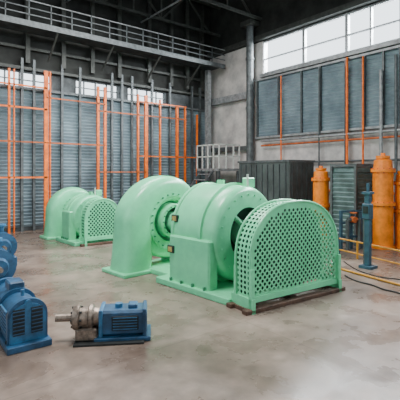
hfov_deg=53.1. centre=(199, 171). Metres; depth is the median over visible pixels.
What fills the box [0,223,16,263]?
pump
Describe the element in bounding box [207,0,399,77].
trim
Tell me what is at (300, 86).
cladding
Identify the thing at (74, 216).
turbine
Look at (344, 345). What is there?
floor
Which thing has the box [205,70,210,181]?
steel column
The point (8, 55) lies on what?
wall
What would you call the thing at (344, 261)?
cable
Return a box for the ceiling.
[190,0,225,8]
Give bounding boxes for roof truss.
[66,0,261,36]
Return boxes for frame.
[0,68,197,233]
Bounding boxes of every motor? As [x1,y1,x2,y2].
[0,277,51,355]
[55,300,150,347]
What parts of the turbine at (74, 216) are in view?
volute casing, frame, wheel guard plate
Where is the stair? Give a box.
[190,144,239,187]
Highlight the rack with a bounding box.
[339,210,362,249]
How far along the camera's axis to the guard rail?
10.13 m
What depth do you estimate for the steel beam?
19.10 m
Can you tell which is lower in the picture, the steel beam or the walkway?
the steel beam
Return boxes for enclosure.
[237,160,314,203]
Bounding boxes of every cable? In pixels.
[344,261,399,279]
[344,275,399,293]
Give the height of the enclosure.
2.620 m
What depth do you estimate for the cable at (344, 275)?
7.68 m
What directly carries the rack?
on the floor
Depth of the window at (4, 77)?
16.76 m
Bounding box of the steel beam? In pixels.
[211,92,245,151]
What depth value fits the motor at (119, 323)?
5.19 m
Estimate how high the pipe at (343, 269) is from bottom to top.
0.050 m
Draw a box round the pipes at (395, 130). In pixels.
[261,54,399,239]
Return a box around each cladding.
[0,0,204,231]
[255,45,399,138]
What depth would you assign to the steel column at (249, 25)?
17.74 m
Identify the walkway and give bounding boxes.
[0,0,224,85]
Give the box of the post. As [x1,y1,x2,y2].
[358,183,377,269]
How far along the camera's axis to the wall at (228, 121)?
18.06 m
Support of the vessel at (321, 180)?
on the floor
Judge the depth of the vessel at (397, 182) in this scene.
11.53 m
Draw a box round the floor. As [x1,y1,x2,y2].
[0,229,399,399]
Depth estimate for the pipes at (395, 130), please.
13.89 m
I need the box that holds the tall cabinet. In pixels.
[330,164,373,245]
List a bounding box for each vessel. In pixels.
[311,166,329,239]
[371,153,395,249]
[394,171,399,248]
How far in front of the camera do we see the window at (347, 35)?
14.85 m
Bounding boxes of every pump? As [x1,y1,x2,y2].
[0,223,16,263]
[0,237,16,278]
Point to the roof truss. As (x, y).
(211, 3)
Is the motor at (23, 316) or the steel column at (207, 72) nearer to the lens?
the motor at (23, 316)
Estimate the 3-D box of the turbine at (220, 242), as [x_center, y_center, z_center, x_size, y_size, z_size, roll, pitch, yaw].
[0.303,1.120,8.174,2.632,2.160,4.378,0,0,-44]
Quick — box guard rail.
[338,237,399,264]
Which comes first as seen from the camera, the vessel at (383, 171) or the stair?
the vessel at (383, 171)
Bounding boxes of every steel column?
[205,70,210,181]
[240,19,259,160]
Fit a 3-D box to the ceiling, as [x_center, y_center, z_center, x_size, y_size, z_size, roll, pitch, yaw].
[-0.597,-8.500,5.765,20.870,0.200,22.350,0,0,-39]
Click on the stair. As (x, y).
(218, 170)
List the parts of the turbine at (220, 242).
volute casing, frame, wheel guard plate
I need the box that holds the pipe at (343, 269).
[331,266,399,285]
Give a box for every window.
[0,69,164,102]
[263,0,399,72]
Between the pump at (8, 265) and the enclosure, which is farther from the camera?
the enclosure
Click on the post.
(367, 206)
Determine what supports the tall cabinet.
on the floor
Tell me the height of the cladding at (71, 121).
10.550 m
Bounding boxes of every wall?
[0,0,209,231]
[210,0,399,227]
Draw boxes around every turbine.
[39,187,116,246]
[102,174,344,315]
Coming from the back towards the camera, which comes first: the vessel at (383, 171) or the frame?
the frame

